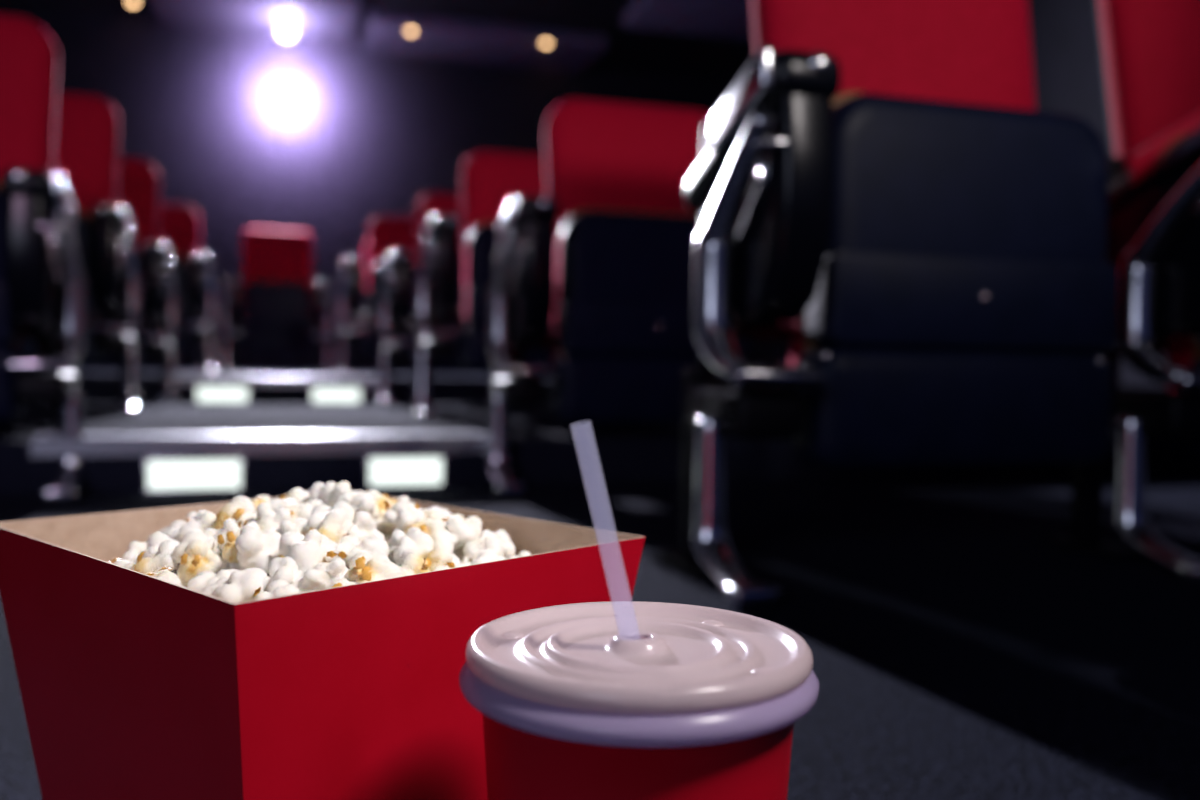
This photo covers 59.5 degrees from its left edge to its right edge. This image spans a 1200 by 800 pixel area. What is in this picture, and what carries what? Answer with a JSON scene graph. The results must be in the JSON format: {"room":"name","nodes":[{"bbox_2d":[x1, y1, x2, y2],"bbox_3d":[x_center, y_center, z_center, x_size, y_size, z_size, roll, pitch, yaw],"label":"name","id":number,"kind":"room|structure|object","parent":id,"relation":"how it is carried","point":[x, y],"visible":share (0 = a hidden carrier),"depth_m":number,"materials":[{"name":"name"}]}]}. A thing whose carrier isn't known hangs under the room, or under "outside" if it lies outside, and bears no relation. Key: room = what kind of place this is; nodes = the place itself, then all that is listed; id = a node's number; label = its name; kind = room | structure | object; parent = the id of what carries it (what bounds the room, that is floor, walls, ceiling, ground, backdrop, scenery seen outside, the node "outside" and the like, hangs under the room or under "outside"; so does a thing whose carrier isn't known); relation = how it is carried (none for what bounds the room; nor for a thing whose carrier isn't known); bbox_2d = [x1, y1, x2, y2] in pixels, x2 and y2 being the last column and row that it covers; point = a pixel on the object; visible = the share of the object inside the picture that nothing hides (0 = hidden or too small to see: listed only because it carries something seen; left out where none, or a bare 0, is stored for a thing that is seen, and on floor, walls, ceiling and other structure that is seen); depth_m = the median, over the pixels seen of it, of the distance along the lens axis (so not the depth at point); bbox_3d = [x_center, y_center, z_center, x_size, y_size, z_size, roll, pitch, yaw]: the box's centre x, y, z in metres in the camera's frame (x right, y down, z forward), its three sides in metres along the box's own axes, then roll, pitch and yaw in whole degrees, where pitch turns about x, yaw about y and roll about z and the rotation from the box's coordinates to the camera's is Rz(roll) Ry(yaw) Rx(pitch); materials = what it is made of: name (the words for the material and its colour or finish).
{"room":"movie theater","nodes":[
{"label":"movie theater","id":0,"kind":"room"},
{"bbox_2d":[0,4,751,373],"bbox_3d":[-2.678,-1.649,9.302,8.800,3.400,0.150,0,2,-17],"label":"wall","id":1,"kind":"structure","parent":0,"point":[393,131],"depth_m":9.25,"materials":[{"name":"paint"}]},
{"bbox_2d":[153,0,358,49],"bbox_3d":[-2.762,-3.127,8.452,1.520,0.099,1.270,0,2,-17],"label":"ceiling panel","id":2,"kind":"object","parent":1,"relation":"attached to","point":[317,23],"depth_m":8.48,"materials":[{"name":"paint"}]},
{"bbox_2d":[256,34,316,136],"bbox_3d":[-2.610,-2.678,8.748,0.480,0.810,0.624,0,2,-17],"label":"projector","id":3,"kind":"object","parent":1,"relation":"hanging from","point":[286,111],"visible":0.84,"depth_m":8.60,"materials":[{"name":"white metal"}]},
{"bbox_2d":[277,26,296,41],"bbox_3d":[-2.604,-3.080,8.735,0.156,0.206,0.165,0,2,-17],"label":"spotlight","id":4,"kind":"object","parent":1,"relation":"attached to","point":[287,34],"visible":0.77,"depth_m":8.69,"materials":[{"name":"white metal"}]},
{"bbox_2d":[363,9,606,72],"bbox_3d":[-1.017,-3.124,9.205,2.000,0.099,0.870,0,2,-17],"label":"ceiling panel","id":5,"kind":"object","parent":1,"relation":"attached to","point":[444,38],"depth_m":9.03,"materials":[{"name":"paint"}]},
{"bbox_2d":[0,0,754,79],"bbox_3d":[-0.532,-3.049,2.432,8.800,0.150,14.150,0,2,-17],"label":"ceiling","id":6,"kind":"structure","parent":0,"point":[627,47],"depth_m":8.77,"materials":[{"name":"paint"}]},
{"bbox_2d":[623,0,753,41],"bbox_3d":[1.062,-3.067,8.245,1.500,0.099,1.100,0,2,-17],"label":"trim","id":7,"kind":"structure","parent":6,"relation":"attached to","point":[729,19],"depth_m":8.31,"materials":[{"name":"paint"}]},
{"bbox_2d":[0,472,1199,799],"bbox_3d":[-0.578,0.225,2.526,8.800,0.100,14.150,0,2,-17],"label":"floor","id":8,"kind":"structure","parent":0,"point":[958,653],"depth_m":1.10,"materials":[{"name":"carpet"}]},
{"bbox_2d":[0,14,85,501],"bbox_3d":[-1.299,-0.312,2.022,0.592,0.981,0.426,0,2,-17],"label":"seat","id":9,"kind":"object","parent":8,"relation":"on","point":[43,289],"visible":0.98,"depth_m":1.98,"materials":[{"name":"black plastic"}]},
{"bbox_2d":[0,497,644,799],"bbox_3d":[-0.116,0.146,0.419,0.202,0.190,0.172,2,2,43],"label":"popcorn box","id":10,"kind":"object","parent":8,"relation":"on","point":[134,685],"visible":0.81,"depth_m":0.34,"materials":[{"name":"cardboard"}]},
{"bbox_3d":[-0.116,0.149,0.419,0.176,0.180,0.186,0,2,-17],"label":"filling","id":11,"kind":"object","parent":10,"relation":"in","visible":0},
{"bbox_2d":[160,518,191,542],"bbox_3d":[-0.167,0.056,0.420,0.020,0.016,0.022,0,2,-15],"label":"corn kernel","id":12,"kind":"object","parent":11,"relation":"on","point":[172,531],"visible":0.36,"depth_m":0.42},
{"bbox_2d":[187,569,236,591],"bbox_3d":[-0.133,0.065,0.366,0.018,0.012,0.017,1,2,2],"label":"corn kernel","id":13,"kind":"object","parent":11,"relation":"on","point":[203,579],"visible":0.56,"depth_m":0.36,"materials":[{"name":"white"}]},
{"bbox_2d":[227,563,268,576],"bbox_3d":[-0.129,0.065,0.384,0.013,0.017,0.018,2,2,41],"label":"corn kernel","id":14,"kind":"object","parent":11,"relation":"on","point":[237,566],"visible":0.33,"depth_m":0.38,"materials":[{"name":"white"}]},
{"bbox_2d":[238,502,290,534],"bbox_3d":[-0.124,0.049,0.397,0.023,0.020,0.018,2,2,35],"label":"popcorn","id":15,"kind":"object","parent":11,"relation":"on","point":[267,519],"visible":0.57,"depth_m":0.40,"materials":[{"name":"food"}]},
{"bbox_2d":[213,518,258,563],"bbox_3d":[-0.132,0.052,0.387,0.020,0.016,0.015,0,2,-18],"label":"corn kernel","id":16,"kind":"object","parent":15,"relation":"on","point":[226,537],"visible":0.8,"depth_m":0.38,"materials":[{"name":"white"}]},
{"bbox_2d":[254,580,299,599],"bbox_3d":[-0.107,0.067,0.344,0.015,0.016,0.018,0,2,-28],"label":"corn kernel","id":17,"kind":"object","parent":11,"relation":"on","point":[277,588],"visible":0.27,"depth_m":0.34,"materials":[{"name":"white"}]},
{"bbox_2d":[269,498,299,512],"bbox_3d":[-0.126,0.049,0.419,0.015,0.021,0.018,0,2,-26],"label":"corn kernel","id":18,"kind":"object","parent":11,"relation":"on","point":[276,504],"visible":0.22,"depth_m":0.41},
{"bbox_2d":[384,535,390,541],"bbox_3d":[-0.084,0.062,0.415,0.018,0.017,0.020,0,2,-27],"label":"corn kernel","id":19,"kind":"object","parent":11,"relation":"on","point":[387,537],"visible":0.03,"depth_m":0.41,"materials":[{"name":"white"}]},
{"bbox_2d":[384,501,424,531],"bbox_3d":[-0.076,0.046,0.410,0.016,0.014,0.016,2,2,27],"label":"popcorn","id":20,"kind":"object","parent":19,"relation":"on","point":[401,515],"visible":0.88,"depth_m":0.41,"materials":[{"name":"food"}]},
{"bbox_2d":[430,507,452,524],"bbox_3d":[-0.068,0.056,0.448,0.019,0.021,0.021,1,2,20],"label":"corn kernel","id":21,"kind":"object","parent":11,"relation":"on","point":[445,512],"visible":0.1,"depth_m":0.45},
{"bbox_2d":[449,552,470,566],"bbox_3d":[-0.056,0.068,0.397,0.020,0.020,0.025,1,2,-5],"label":"corn kernel","id":22,"kind":"object","parent":11,"relation":"on","point":[456,560],"visible":0.12,"depth_m":0.40,"materials":[{"name":"white"}]},
{"bbox_2d":[453,548,470,562],"bbox_3d":[-0.063,0.069,0.435,0.019,0.018,0.016,1,2,-9],"label":"corn kernel","id":23,"kind":"object","parent":11,"relation":"on","point":[458,552],"visible":0.05,"depth_m":0.43,"materials":[{"name":"white"}]},
{"bbox_2d":[459,514,481,548],"bbox_3d":[-0.055,0.054,0.431,0.014,0.015,0.017,1,2,-4],"label":"corn kernel","id":24,"kind":"object","parent":23,"relation":"on","point":[473,520],"visible":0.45,"depth_m":0.43,"materials":[{"name":"white"}]},
{"bbox_2d":[464,536,503,559],"bbox_3d":[-0.045,0.059,0.407,0.016,0.014,0.012,1,2,13],"label":"corn kernel","id":25,"kind":"object","parent":11,"relation":"on","point":[473,548],"visible":0.69,"depth_m":0.40,"materials":[{"name":"white"}]},
{"bbox_2d":[470,530,514,561],"bbox_3d":[-0.044,0.061,0.419,0.017,0.018,0.018,2,2,34],"label":"corn kernel","id":26,"kind":"object","parent":11,"relation":"on","point":[508,546],"visible":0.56,"depth_m":0.42,"materials":[{"name":"white"}]},
{"label":"corn kernel","id":27,"kind":"object","parent":11,"relation":"on","visible":0},
{"bbox_2d":[496,530,510,540],"bbox_3d":[-0.043,0.063,0.439,0.017,0.017,0.021,1,2,19],"label":"corn kernel","id":28,"kind":"object","parent":27,"relation":"on","point":[502,534],"visible":0.18,"depth_m":0.44,"materials":[{"name":"white"}]},
{"label":"corn kernel","id":29,"kind":"object","parent":11,"relation":"on","visible":0},
{"bbox_2d":[146,567,183,586],"bbox_3d":[-0.148,0.068,0.359,0.019,0.022,0.021,2,2,26],"label":"corn kernel","id":30,"kind":"object","parent":29,"relation":"on","point":[168,576],"visible":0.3,"depth_m":0.35,"materials":[{"name":"white"}]},
{"bbox_3d":[-0.039,0.078,0.387,0.017,0.020,0.016,-35,-49,24],"label":"corn kernel","id":31,"kind":"object","parent":11,"relation":"on","visible":0},
{"bbox_2d":[470,549,505,564],"bbox_3d":[-0.044,0.064,0.392,0.014,0.016,0.016,2,2,28],"label":"corn kernel","id":32,"kind":"object","parent":31,"relation":"on","point":[488,555],"visible":0.13,"depth_m":0.39,"materials":[{"name":"white"}]},
{"label":"corn kernel","id":33,"kind":"object","parent":11,"relation":"on","visible":0},
{"bbox_2d":[306,508,353,542],"bbox_3d":[-0.100,0.050,0.386,0.016,0.019,0.022,1,2,22],"label":"popcorn","id":34,"kind":"object","parent":33,"relation":"on","point":[336,523],"visible":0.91,"depth_m":0.38,"materials":[{"name":"food"}]},
{"bbox_2d":[335,533,388,565],"bbox_3d":[-0.086,0.055,0.380,0.020,0.013,0.019,1,2,10],"label":"corn kernel","id":35,"kind":"object","parent":33,"relation":"on","point":[348,544],"visible":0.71,"depth_m":0.38,"materials":[{"name":"white"}]},
{"label":"corn kernel","id":36,"kind":"object","parent":11,"relation":"on","visible":0},
{"bbox_2d":[280,518,307,536],"bbox_3d":[-0.111,0.053,0.389,0.017,0.017,0.020,1,2,22],"label":"popcorn","id":37,"kind":"object","parent":36,"relation":"on","point":[298,525],"visible":0.35,"depth_m":0.39,"materials":[{"name":"food"}]},
{"label":"corn kernel","id":38,"kind":"object","parent":11,"relation":"on","visible":0},
{"bbox_2d":[387,527,433,563],"bbox_3d":[-0.071,0.056,0.390,0.016,0.017,0.022,0,2,-31],"label":"corn kernel","id":39,"kind":"object","parent":38,"relation":"on","point":[414,538],"visible":0.73,"depth_m":0.39,"materials":[{"name":"white"}]},
{"label":"corn kernel","id":40,"kind":"object","parent":11,"relation":"on","visible":0},
{"bbox_2d":[346,551,401,583],"bbox_3d":[-0.079,0.061,0.359,0.020,0.018,0.018,2,2,42],"label":"corn kernel","id":41,"kind":"object","parent":40,"relation":"on","point":[364,566],"visible":0.63,"depth_m":0.35,"materials":[{"name":"white"}]},
{"label":"corn kernel","id":42,"kind":"object","parent":11,"relation":"on","visible":0},
{"bbox_2d":[235,524,281,573],"bbox_3d":[-0.121,0.053,0.375,0.016,0.018,0.020,0,2,-14],"label":"corn kernel","id":43,"kind":"object","parent":42,"relation":"on","point":[256,548],"visible":0.97,"depth_m":0.37,"materials":[{"name":"white"}]},
{"label":"corn kernel","id":44,"kind":"object","parent":11,"relation":"on","visible":0},
{"bbox_2d":[179,511,215,537],"bbox_3d":[-0.154,0.053,0.413,0.019,0.018,0.017,1,2,1],"label":"popcorn","id":45,"kind":"object","parent":44,"relation":"on","point":[203,520],"visible":0.23,"depth_m":0.41,"materials":[{"name":"food"}]},
{"label":"corn kernel","id":46,"kind":"object","parent":11,"relation":"on","visible":0},
{"bbox_2d":[285,503,312,521],"bbox_3d":[-0.117,0.047,0.410,0.017,0.014,0.017,0,2,-32],"label":"popcorn","id":47,"kind":"object","parent":46,"relation":"on","point":[304,510],"visible":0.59,"depth_m":0.41,"materials":[{"name":"food"}]},
{"label":"corn kernel","id":48,"kind":"object","parent":11,"relation":"on","visible":0},
{"bbox_2d":[311,501,356,518],"bbox_3d":[-0.103,0.050,0.405,0.021,0.020,0.017,1,2,14],"label":"corn kernel","id":49,"kind":"object","parent":48,"relation":"on","point":[324,509],"visible":0.38,"depth_m":0.41,"materials":[{"name":"food"}]},
{"bbox_2d":[349,511,384,539],"bbox_3d":[-0.093,0.049,0.398,0.018,0.015,0.016,2,2,34],"label":"popcorn","id":50,"kind":"object","parent":48,"relation":"on","point":[364,525],"visible":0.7,"depth_m":0.40,"materials":[{"name":"food"}]},
{"label":"corn kernel","id":51,"kind":"object","parent":11,"relation":"on","visible":0},
{"bbox_2d":[307,482,350,506],"bbox_3d":[-0.110,0.043,0.428,0.021,0.021,0.018,1,2,8],"label":"corn kernel","id":52,"kind":"object","parent":51,"relation":"on","point":[319,493],"visible":0.46,"depth_m":0.42,"materials":[{"name":"food"}]},
{"bbox_2d":[333,481,357,503],"bbox_3d":[-0.102,0.037,0.421,0.010,0.010,0.010,1,2,10],"label":"corn kernel","id":53,"kind":"object","parent":52,"relation":"on","point":[342,490],"visible":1,"depth_m":0.42,"materials":[{"name":"food"}]},
{"label":"corn kernel","id":54,"kind":"object","parent":11,"relation":"on","visible":0},
{"bbox_2d":[201,567,267,603],"bbox_3d":[-0.122,0.066,0.356,0.022,0.018,0.021,2,2,32],"label":"popcorn","id":55,"kind":"object","parent":54,"relation":"on","point":[241,585],"visible":0.57,"depth_m":0.35,"materials":[{"name":"white"}]},
{"label":"corn kernel","id":56,"kind":"object","parent":11,"relation":"on","visible":0},
{"bbox_2d":[329,578,355,587],"bbox_3d":[-0.084,0.068,0.348,0.019,0.017,0.018,2,2,43],"label":"corn kernel","id":57,"kind":"object","parent":56,"relation":"on","point":[342,581],"visible":0.07,"depth_m":0.35,"materials":[{"name":"white"}]},
{"label":"corn kernel","id":58,"kind":"object","parent":11,"relation":"on","visible":0},
{"bbox_2d":[122,541,147,562],"bbox_3d":[-0.180,0.063,0.413,0.014,0.016,0.015,1,2,-4],"label":"corn kernel","id":59,"kind":"object","parent":58,"relation":"on","point":[135,548],"visible":0.21,"depth_m":0.41,"materials":[{"name":"white"}]},
{"label":"corn kernel","id":60,"kind":"object","parent":11,"relation":"on","visible":0},
{"bbox_2d":[172,529,228,586],"bbox_3d":[-0.145,0.057,0.380,0.015,0.020,0.019,2,2,33],"label":"popcorn","id":61,"kind":"object","parent":60,"relation":"on","point":[196,552],"visible":0.93,"depth_m":0.38,"materials":[{"name":"white"}]},
{"label":"corn kernel","id":62,"kind":"object","parent":11,"relation":"on","visible":0},
{"bbox_2d":[134,540,179,574],"bbox_3d":[-0.157,0.060,0.383,0.018,0.017,0.021,1,2,16],"label":"corn kernel","id":63,"kind":"object","parent":62,"relation":"on","point":[163,557],"visible":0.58,"depth_m":0.38,"materials":[{"name":"white"}]},
{"label":"corn kernel","id":64,"kind":"object","parent":11,"relation":"on","visible":0},
{"bbox_2d":[146,532,171,557],"bbox_3d":[-0.165,0.059,0.401,0.015,0.018,0.019,1,2,13],"label":"corn kernel","id":65,"kind":"object","parent":64,"relation":"on","point":[153,542],"visible":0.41,"depth_m":0.40,"materials":[{"name":"white"}]},
{"label":"corn kernel","id":66,"kind":"object","parent":11,"relation":"on","visible":0},
{"bbox_2d":[381,505,412,535],"bbox_3d":[-0.084,0.050,0.430,0.019,0.016,0.018,-1,2,-41],"label":"corn kernel","id":67,"kind":"object","parent":66,"relation":"on","point":[388,529],"visible":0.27,"depth_m":0.42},
{"bbox_2d":[420,508,443,521],"bbox_3d":[-0.071,0.053,0.427,0.017,0.018,0.015,1,2,-10],"label":"popcorn","id":68,"kind":"object","parent":66,"relation":"on","point":[433,514],"visible":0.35,"depth_m":0.42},
{"label":"corn kernel","id":69,"kind":"object","parent":11,"relation":"on","visible":0},
{"bbox_2d":[210,496,256,529],"bbox_3d":[-0.140,0.046,0.409,0.019,0.017,0.020,1,2,3],"label":"corn kernel","id":70,"kind":"object","parent":69,"relation":"on","point":[242,508],"visible":0.62,"depth_m":0.40,"materials":[{"name":"food"}]},
{"label":"corn kernel","id":71,"kind":"object","parent":11,"relation":"on","visible":0},
{"bbox_2d":[231,497,265,510],"bbox_3d":[-0.142,0.047,0.421,0.019,0.017,0.016,2,2,29],"label":"corn kernel","id":72,"kind":"object","parent":71,"relation":"on","point":[259,500],"visible":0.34,"depth_m":0.42,"materials":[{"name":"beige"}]},
{"label":"corn kernel","id":73,"kind":"object","parent":11,"relation":"on","visible":0},
{"bbox_2d":[203,528,220,537],"bbox_3d":[-0.149,0.056,0.401,0.021,0.015,0.022,0,2,-18],"label":"corn kernel","id":74,"kind":"object","parent":73,"relation":"on","point":[209,532],"visible":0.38,"depth_m":0.39,"materials":[{"name":"white"}]},
{"label":"corn kernel","id":75,"kind":"object","parent":11,"relation":"on","visible":0},
{"bbox_2d":[396,549,431,575],"bbox_3d":[-0.069,0.060,0.372,0.014,0.014,0.018,0,2,-31],"label":"corn kernel","id":76,"kind":"object","parent":75,"relation":"on","point":[411,562],"visible":0.43,"depth_m":0.37,"materials":[{"name":"white"}]},
{"bbox_2d":[421,548,452,571],"bbox_3d":[-0.060,0.060,0.385,0.013,0.013,0.015,-1,2,-40],"label":"corn kernel","id":77,"kind":"object","parent":75,"relation":"on","point":[440,556],"visible":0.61,"depth_m":0.38,"materials":[{"name":"white"}]},
{"bbox_2d":[433,562,454,570],"bbox_3d":[-0.054,0.067,0.373,0.020,0.017,0.022,0,2,-20],"label":"corn kernel","id":78,"kind":"object","parent":75,"relation":"on","point":[450,564],"visible":0.11,"depth_m":0.38,"materials":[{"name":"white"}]},
{"label":"corn kernel","id":79,"kind":"object","parent":11,"relation":"on","visible":0},
{"bbox_2d":[278,529,336,569],"bbox_3d":[-0.103,0.056,0.369,0.019,0.021,0.024,1,2,17],"label":"popcorn","id":80,"kind":"object","parent":79,"relation":"on","point":[307,551],"visible":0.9,"depth_m":0.36,"materials":[{"name":"white"}]},
{"label":"corn kernel","id":81,"kind":"object","parent":11,"relation":"on","visible":0},
{"bbox_2d":[404,519,453,552],"bbox_3d":[-0.066,0.054,0.406,0.020,0.016,0.019,1,2,-2],"label":"corn kernel","id":82,"kind":"object","parent":81,"relation":"on","point":[442,538],"visible":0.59,"depth_m":0.40,"materials":[{"name":"white"}]},
{"label":"corn kernel","id":83,"kind":"object","parent":11,"relation":"on","visible":0},
{"bbox_2d":[368,490,397,510],"bbox_3d":[-0.095,0.045,0.442,0.018,0.015,0.017,2,2,27],"label":"corn kernel","id":84,"kind":"object","parent":83,"relation":"on","point":[374,493],"visible":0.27,"depth_m":0.44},
{"label":"corn kernel","id":85,"kind":"object","parent":11,"relation":"on","visible":0},
{"bbox_2d":[292,551,348,592],"bbox_3d":[-0.095,0.061,0.357,0.021,0.018,0.019,-1,2,-43],"label":"corn kernel","id":86,"kind":"object","parent":85,"relation":"on","point":[319,576],"visible":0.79,"depth_m":0.35,"materials":[{"name":"white"}]},
{"bbox_2d":[262,556,301,590],"bbox_3d":[-0.108,0.062,0.356,0.017,0.018,0.014,1,2,15],"label":"corn kernel","id":87,"kind":"object","parent":86,"relation":"on","point":[286,569],"visible":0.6,"depth_m":0.35,"materials":[{"name":"white"}]},
{"label":"corn kernel","id":88,"kind":"object","parent":11,"relation":"on","visible":0},
{"bbox_2d":[280,488,310,503],"bbox_3d":[-0.127,0.045,0.436,0.020,0.017,0.014,0,2,-29],"label":"corn kernel","id":89,"kind":"object","parent":88,"relation":"on","point":[301,496],"visible":0.21,"depth_m":0.43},
{"label":"corn kernel","id":90,"kind":"object","parent":11,"relation":"on","visible":0},
{"bbox_2d":[350,492,373,508],"bbox_3d":[-0.098,0.048,0.425,0.016,0.022,0.023,1,2,2],"label":"corn kernel","id":91,"kind":"object","parent":90,"relation":"on","point":[359,496],"visible":0.22,"depth_m":0.42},
{"bbox_2d":[355,496,389,531],"bbox_3d":[-0.090,0.045,0.413,0.014,0.015,0.017,2,2,34],"label":"popcorn","id":92,"kind":"object","parent":90,"relation":"on","point":[377,507],"visible":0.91,"depth_m":0.41,"materials":[{"name":"food"}]},
{"label":"corn kernel","id":93,"kind":"object","parent":11,"relation":"on","visible":0},
{"bbox_2d":[442,514,476,547],"bbox_3d":[-0.056,0.052,0.417,0.016,0.013,0.016,0,2,-26],"label":"corn kernel","id":94,"kind":"object","parent":93,"relation":"on","point":[462,532],"visible":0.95,"depth_m":0.41,"materials":[{"name":"food"}]},
{"label":"corn kernel","id":95,"kind":"object","parent":11,"relation":"on","visible":0},
{"bbox_2d":[113,559,135,569],"bbox_3d":[-0.171,0.069,0.388,0.020,0.021,0.016,1,2,21],"label":"corn kernel","id":96,"kind":"object","parent":95,"relation":"on","point":[123,563],"visible":0.11,"depth_m":0.38,"materials":[{"name":"white"}]},
{"bbox_2d":[488,99,747,495],"bbox_3d":[0.030,-0.262,2.395,0.698,0.897,0.377,0,2,-28],"label":"seat","id":97,"kind":"object","parent":8,"relation":"on","point":[608,252],"visible":0.84,"depth_m":2.27,"materials":[{"name":"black plastic"}]},
{"bbox_2d":[555,233,560,360],"bbox_3d":[0.100,-0.209,2.384,0.410,0.391,0.074,0,2,-17],"label":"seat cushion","id":98,"kind":"object","parent":97,"relation":"on","point":[558,249],"depth_m":2.31,"materials":[{"name":"fabric"}]},
{"bbox_2d":[459,601,818,799],"bbox_3d":[0.009,0.156,0.297,0.099,0.181,0.099,2,2,29],"label":"drink cup","id":99,"kind":"object","parent":8,"relation":"on","point":[615,700],"visible":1,"depth_m":0.26,"materials":[{"name":"red"}]},
{"bbox_2d":[659,0,1119,610],"bbox_3d":[0.393,-0.273,1.397,0.640,0.986,0.427,0,2,-17],"label":"seat","id":100,"kind":"object","parent":8,"relation":"on","point":[883,192],"visible":1,"depth_m":1.29,"materials":[{"name":"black plastic"}]},
{"bbox_2d":[790,313,804,364],"bbox_3d":[0.446,-0.176,1.406,0.410,0.391,0.074,0,2,-17],"label":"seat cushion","id":101,"kind":"object","parent":100,"relation":"on","point":[797,335],"depth_m":1.34,"materials":[{"name":"fabric"}]},
{"bbox_2d":[1041,0,1199,583],"bbox_3d":[0.985,-0.270,1.582,0.640,0.986,0.427,0,2,-17],"label":"seat","id":102,"kind":"object","parent":8,"relation":"on","point":[1150,49],"visible":0.91,"depth_m":1.43,"materials":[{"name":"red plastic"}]},
{"bbox_2d":[1166,338,1193,391],"bbox_3d":[1.038,-0.173,1.590,0.410,0.391,0.074,0,2,-17],"label":"seat cushion","id":103,"kind":"object","parent":102,"relation":"on","point":[1180,352],"depth_m":1.52,"materials":[{"name":"fabric"}]},
{"bbox_2d":[0,402,1199,495],"bbox_3d":[-0.796,0.099,3.227,8.800,0.105,2.155,0,2,-17],"label":"stair step","id":104,"kind":"structure","parent":0,"point":[542,449],"depth_m":2.43,"materials":[{"name":"carpet"}]},
{"bbox_2d":[20,92,140,414],"bbox_3d":[-1.680,-0.461,3.136,0.592,0.996,0.428,0,2,-17],"label":"seat","id":105,"kind":"object","parent":104,"relation":"on","point":[86,141],"visible":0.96,"depth_m":3.13,"materials":[{"name":"fabric"}]},
{"bbox_2d":[95,157,177,403],"bbox_3d":[-1.935,-0.481,4.050,0.592,0.976,0.425,0,2,-17],"label":"seat","id":106,"kind":"object","parent":104,"relation":"on","point":[137,179],"visible":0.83,"depth_m":4.04,"materials":[{"name":"fabric"}]},
{"bbox_2d":[145,457,243,492],"bbox_3d":[-0.807,0.148,2.091,0.184,0.068,0.010,0,2,-17],"label":"step light","id":107,"kind":"object","parent":104,"relation":"attached to","point":[162,474],"visible":1,"depth_m":2.09,"materials":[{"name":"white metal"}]},
{"bbox_2d":[30,433,489,456],"bbox_3d":[-0.672,0.090,2.177,0.892,0.037,0.102,0,2,-17],"label":"trim","id":108,"kind":"structure","parent":104,"relation":"attached to","point":[50,445],"depth_m":2.12,"materials":[{"name":"silver metal"}]},
{"bbox_2d":[366,454,444,487],"bbox_3d":[-0.409,0.150,2.214,0.162,0.068,0.010,0,2,-17],"label":"step light","id":109,"kind":"object","parent":104,"relation":"attached to","point":[382,471],"visible":1,"depth_m":2.21,"materials":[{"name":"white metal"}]},
{"bbox_2d":[378,193,466,404],"bbox_3d":[-0.622,-0.433,4.390,0.698,0.897,0.377,0,2,-28],"label":"seat","id":110,"kind":"object","parent":104,"relation":"on","point":[394,308],"visible":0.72,"depth_m":4.21,"materials":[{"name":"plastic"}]},
{"bbox_2d":[415,150,554,417],"bbox_3d":[-0.299,-0.388,3.390,0.697,0.872,0.373,0,2,-28],"label":"seat","id":111,"kind":"object","parent":104,"relation":"on","point":[489,179],"visible":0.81,"depth_m":3.24,"materials":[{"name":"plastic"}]},
{"bbox_2d":[465,243,466,326],"bbox_3d":[-0.230,-0.347,3.380,0.410,0.391,0.074,0,2,-17],"label":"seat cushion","id":112,"kind":"object","parent":111,"relation":"on","point":[466,243],"depth_m":3.32,"materials":[{"name":"fabric"}]},
{"bbox_2d":[77,369,1169,403],"bbox_3d":[-1.896,-0.068,6.763,8.800,0.205,5.260,0,2,-17],"label":"stair step","id":113,"kind":"structure","parent":0,"point":[95,385],"depth_m":4.35,"materials":[{"name":"carpet"}]},
{"bbox_2d":[144,203,215,373],"bbox_3d":[-2.284,-0.585,5.398,0.592,0.897,0.413,0,2,-17],"label":"seat","id":114,"kind":"object","parent":113,"relation":"on","point":[178,224],"visible":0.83,"depth_m":5.37,"materials":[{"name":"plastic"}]},
{"bbox_2d":[172,310,205,371],"bbox_3d":[-2.836,-0.683,6.803,0.552,0.996,0.429,0,2,-17],"label":"seat","id":115,"kind":"object","parent":113,"relation":"on","point":[197,343],"visible":0.16,"depth_m":6.79,"materials":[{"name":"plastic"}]},
{"bbox_2d":[196,386,248,402],"bbox_3d":[-1.485,-0.022,4.132,0.197,0.068,0.010,0,2,-17],"label":"step light","id":116,"kind":"object","parent":113,"relation":"attached to","point":[204,394],"visible":0.99,"depth_m":4.13,"materials":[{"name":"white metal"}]},
{"bbox_2d":[165,375,376,385],"bbox_3d":[-1.314,-0.078,4.229,0.805,0.037,0.102,0,2,-17],"label":"trim","id":117,"kind":"structure","parent":113,"relation":"attached to","point":[181,379],"depth_m":4.18,"materials":[{"name":"silver metal"}]},
{"bbox_2d":[220,228,332,373],"bbox_3d":[-2.154,-0.669,7.014,0.704,0.976,0.425,0,2,-17],"label":"seat","id":118,"kind":"object","parent":113,"relation":"on","point":[276,294],"visible":0.99,"depth_m":6.95,"materials":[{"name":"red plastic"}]},
{"bbox_2d":[311,386,360,402],"bbox_3d":[-1.070,-0.020,4.261,0.197,0.068,0.010,0,2,-17],"label":"step light","id":119,"kind":"object","parent":113,"relation":"attached to","point":[318,394],"visible":0.97,"depth_m":4.26,"materials":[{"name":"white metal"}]},
{"bbox_2d":[338,215,417,375],"bbox_3d":[-1.097,-0.566,5.640,0.697,0.877,0.374,0,2,-28],"label":"seat","id":120,"kind":"object","parent":113,"relation":"on","point":[386,233],"visible":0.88,"depth_m":5.49,"materials":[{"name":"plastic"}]},
{"bbox_2d":[342,239,414,373],"bbox_3d":[-1.478,-0.661,7.224,0.600,0.967,0.424,0,2,-17],"label":"seat","id":121,"kind":"object","parent":113,"relation":"on","point":[367,350],"visible":0.09,"depth_m":7.11,"materials":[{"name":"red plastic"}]},
{"bbox_2d":[752,0,1167,386],"bbox_3d":[3.695,-1.405,3.880,0.150,3.400,14.300,0,2,-17],"label":"wall","id":122,"kind":"structure","parent":0,"point":[1066,50],"depth_m":6.38,"materials":[{"name":"paint"}]},
{"label":"corn kernel","id":123,"kind":"object","parent":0,"visible":0},
{"bbox_2d":[393,496,421,509],"bbox_3d":[-0.089,0.051,0.455,0.019,0.019,0.020,2,2,41],"label":"corn kernel","id":124,"kind":"object","parent":123,"relation":"on","point":[401,498],"visible":0.19,"depth_m":0.45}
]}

